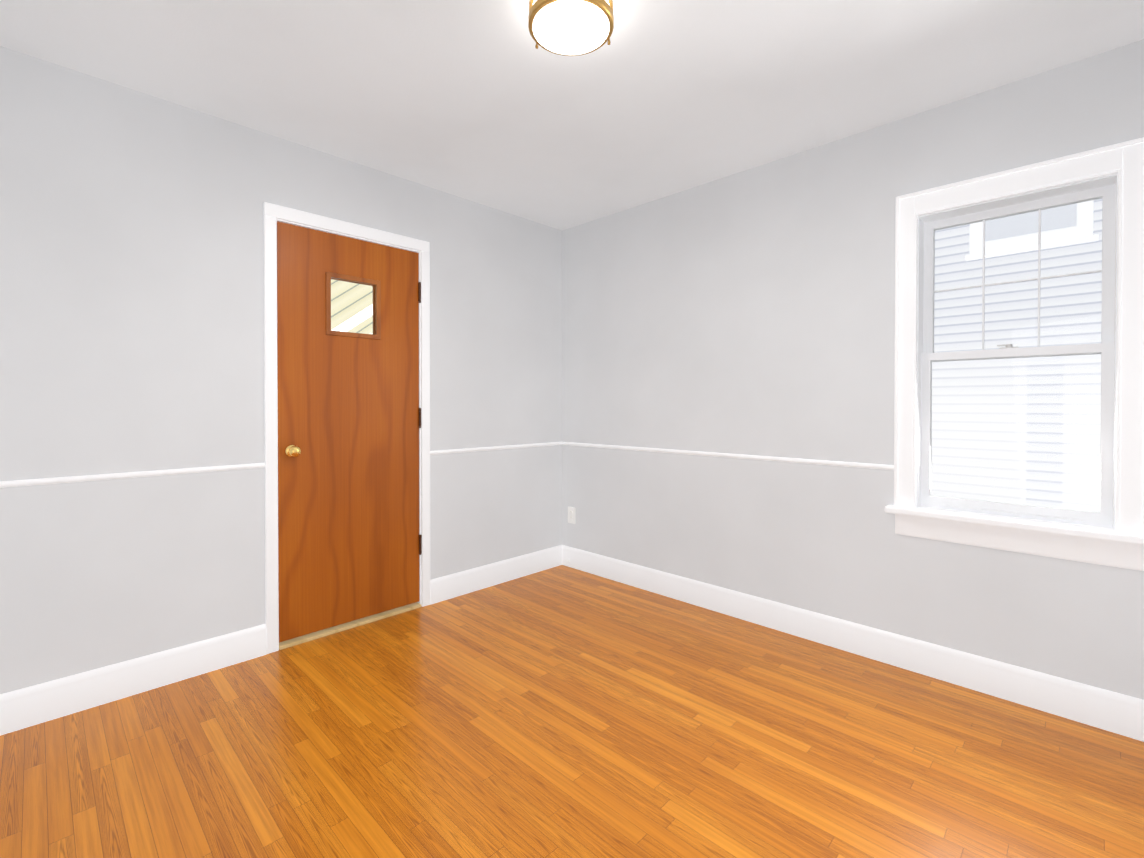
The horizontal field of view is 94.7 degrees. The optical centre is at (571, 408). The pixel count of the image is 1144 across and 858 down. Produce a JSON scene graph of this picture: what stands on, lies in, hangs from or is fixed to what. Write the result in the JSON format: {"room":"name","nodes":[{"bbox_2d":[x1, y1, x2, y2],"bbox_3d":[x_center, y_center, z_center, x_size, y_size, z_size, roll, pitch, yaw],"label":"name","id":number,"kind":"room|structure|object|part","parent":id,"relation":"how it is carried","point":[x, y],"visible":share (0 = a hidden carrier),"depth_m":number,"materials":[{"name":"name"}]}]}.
{"room":"empty room","nodes":[
{"label":"empty room","id":0,"kind":"room"},
{"bbox_2d":[0,46,561,693],"bbox_3d":[-1.240,-0.073,2.819,0.180,2.450,3.510,0,1,44],"label":"wall","id":1,"kind":"structure","parent":0,"point":[130,280],"depth_m":2.23,"materials":[{"name":"grey paint"}]},
{"bbox_2d":[0,624,266,735],"bbox_3d":[-1.846,1.088,2.070,0.017,0.140,1.158,0,1,44],"label":"baseboard","id":2,"kind":"structure","parent":1,"relation":"attached to","point":[23,708],"depth_m":2.11,"materials":[{"name":"white paint"}]},
{"bbox_2d":[263,202,429,653],"bbox_3d":[-1.203,0.090,2.846,0.197,2.122,0.864,0,1,44],"label":"door frame","id":3,"kind":"structure","parent":1,"relation":"attached to","point":[273,213],"depth_m":2.64,"materials":[{"name":"white paint"}]},
{"bbox_2d":[277,221,421,641],"bbox_3d":[-1.134,0.112,2.786,0.108,2.021,0.754,0,1,44],"label":"door","id":4,"kind":"structure","parent":1,"relation":"in","point":[348,479],"depth_m":2.75,"materials":[{"name":"brown wood"}]},
{"bbox_3d":[-1.342,0.204,2.546,0.068,0.062,0.062,0,1,44],"label":"knob","id":5,"kind":"part","parent":4,"relation":"part of","materials":[{"name":"gold metal"}]},
{"bbox_3d":[-1.165,-0.538,2.797,0.004,0.291,0.261,0,1,44],"label":"lite glass","id":6,"kind":"part","parent":4,"relation":"part of","materials":[{"name":"clear glass"}]},
{"bbox_3d":[-0.890,0.058,3.064,0.045,1.576,0.015,0,1,44],"label":"door hinges","id":7,"kind":"part","parent":4,"relation":"part of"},
{"bbox_2d":[430,545,563,604],"bbox_3d":[-0.461,1.076,3.481,0.017,0.140,1.068,0,1,44],"label":"baseboard","id":8,"kind":"structure","parent":1,"relation":"attached to","point":[447,587],"depth_m":3.42,"materials":[{"name":"white paint"}]},
{"bbox_2d":[0,565,1143,857],"bbox_3d":[-0.017,1.222,1.629,3.610,0.120,3.510,0,1,44],"label":"floor","id":9,"kind":"structure","parent":0,"point":[562,711],"depth_m":1.77,"materials":[{"name":"brown wood"}]},
{"bbox_2d":[279,602,420,649],"bbox_3d":[-1.204,1.143,2.857,0.194,0.017,0.750,0,1,44],"label":"threshold","id":10,"kind":"object","parent":9,"relation":"on","point":[335,629],"visible":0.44,"depth_m":2.76,"materials":[{"name":"brown wood"}]},
{"bbox_2d":[0,0,1143,230],"bbox_3d":[-0.017,-1.347,1.606,3.610,0.120,3.510,0,1,44],"label":"ceiling","id":11,"kind":"structure","parent":0,"point":[484,102],"depth_m":2.02,"materials":[{"name":"white paint"}]},
{"bbox_2d":[528,0,613,55],"bbox_3d":[-0.005,-1.239,1.687,0.278,0.098,0.272,0,1,44],"label":"lamp","id":12,"kind":"object","parent":11,"relation":"attached to","point":[571,27],"visible":1,"depth_m":1.65,"materials":[{"name":"white glass"}]},
{"bbox_2d":[562,39,1143,699],"bbox_3d":[1.214,-0.072,2.742,3.430,2.450,0.180,0,1,44],"label":"wall","id":13,"kind":"structure","parent":0,"point":[750,311],"depth_m":2.65,"materials":[{"name":"grey paint"}]},
{"bbox_2d":[568,507,574,523],"bbox_3d":[-0.004,0.769,3.814,0.070,0.114,0.008,0,1,44],"label":"duplex electrical outlet","id":14,"kind":"object","parent":13,"relation":"attached to","point":[571,514],"visible":1,"depth_m":3.81,"materials":[{"name":"white plastic"}]},
{"bbox_2d":[564,545,1143,741],"bbox_3d":[1.081,1.082,2.745,3.250,0.140,0.017,0,1,44],"label":"baseboard","id":15,"kind":"structure","parent":13,"relation":"attached to","point":[1093,706],"depth_m":2.35,"materials":[{"name":"white paint"}]},
{"bbox_2d":[885,505,1143,544],"bbox_3d":[1.736,0.452,2.111,0.832,0.028,0.120,0,1,44],"label":"sill","id":16,"kind":"structure","parent":13,"relation":"attached to","point":[1090,532],"depth_m":2.05,"materials":[{"name":"white paint"}]},
{"bbox_2d":[894,137,1143,570],"bbox_3d":[1.787,-0.190,2.157,0.772,1.505,0.210,0,1,44],"label":"window","id":17,"kind":"structure","parent":13,"relation":"in","point":[1124,161],"depth_m":2.07,"materials":[{"name":"white paint"}]},
{"bbox_2d":[997,344,1018,348],"bbox_3d":[1.786,-0.255,2.161,0.068,0.018,0.027,0,1,44],"label":"sash lock","id":18,"kind":"object","parent":17,"relation":"attached to","point":[1008,346],"visible":0.9,"depth_m":2.15,"materials":[{"name":"silver metal"}]},
{"bbox_3d":[1.786,0.101,2.158,0.602,0.694,0.045,0,1,44],"label":"window sash","id":19,"kind":"part","parent":17,"relation":"part of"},
{"bbox_3d":[1.819,-0.524,2.187,0.602,0.627,0.035,0,1,44],"label":"window sash","id":20,"kind":"part","parent":17,"relation":"part of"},
{"bbox_3d":[-1.183,-0.052,0.429,3.610,2.450,0.180,0,1,44],"label":"wall","id":21,"kind":"structure","parent":0,"visible":0},
{"bbox_2d":[0,463,264,487],"bbox_3d":[-1.850,0.269,2.066,0.009,0.022,1.158,0,1,44],"label":"trim","id":22,"kind":"structure","parent":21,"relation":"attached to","point":[15,483],"depth_m":2.11,"materials":[{"name":"white paint"}]},
{"bbox_2d":[430,442,561,454],"bbox_3d":[-0.465,0.256,3.477,0.009,0.022,1.068,0,1,44],"label":"trim","id":23,"kind":"structure","parent":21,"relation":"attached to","point":[552,443],"depth_m":3.42,"materials":[{"name":"white paint"}]},
{"bbox_2d":[562,442,893,469],"bbox_3d":[0.692,0.259,3.126,2.151,0.022,0.009,0,1,44],"label":"trim","id":24,"kind":"structure","parent":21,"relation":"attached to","point":[810,461],"depth_m":2.87,"materials":[{"name":"white paint"}]},
{"label":"outside","id":25,"kind":"structure","parent":0,"visible":0},
{"bbox_2d":[331,279,372,333],"bbox_3d":[-1.817,-0.352,3.207,0.050,4.000,3.000,0,1,44],"label":"window pane","id":26,"kind":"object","parent":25,"point":[354,295],"depth_m":3.52,"materials":[{"name":"clear glass"}]},
{"bbox_2d":[931,199,1102,511],"bbox_3d":[3.866,-2.111,4.304,13.000,8.500,0.250,0,1,44],"label":"window glass","id":27,"kind":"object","parent":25,"point":[1066,378],"depth_m":4.36,"materials":[{"name":"white"}]}
]}

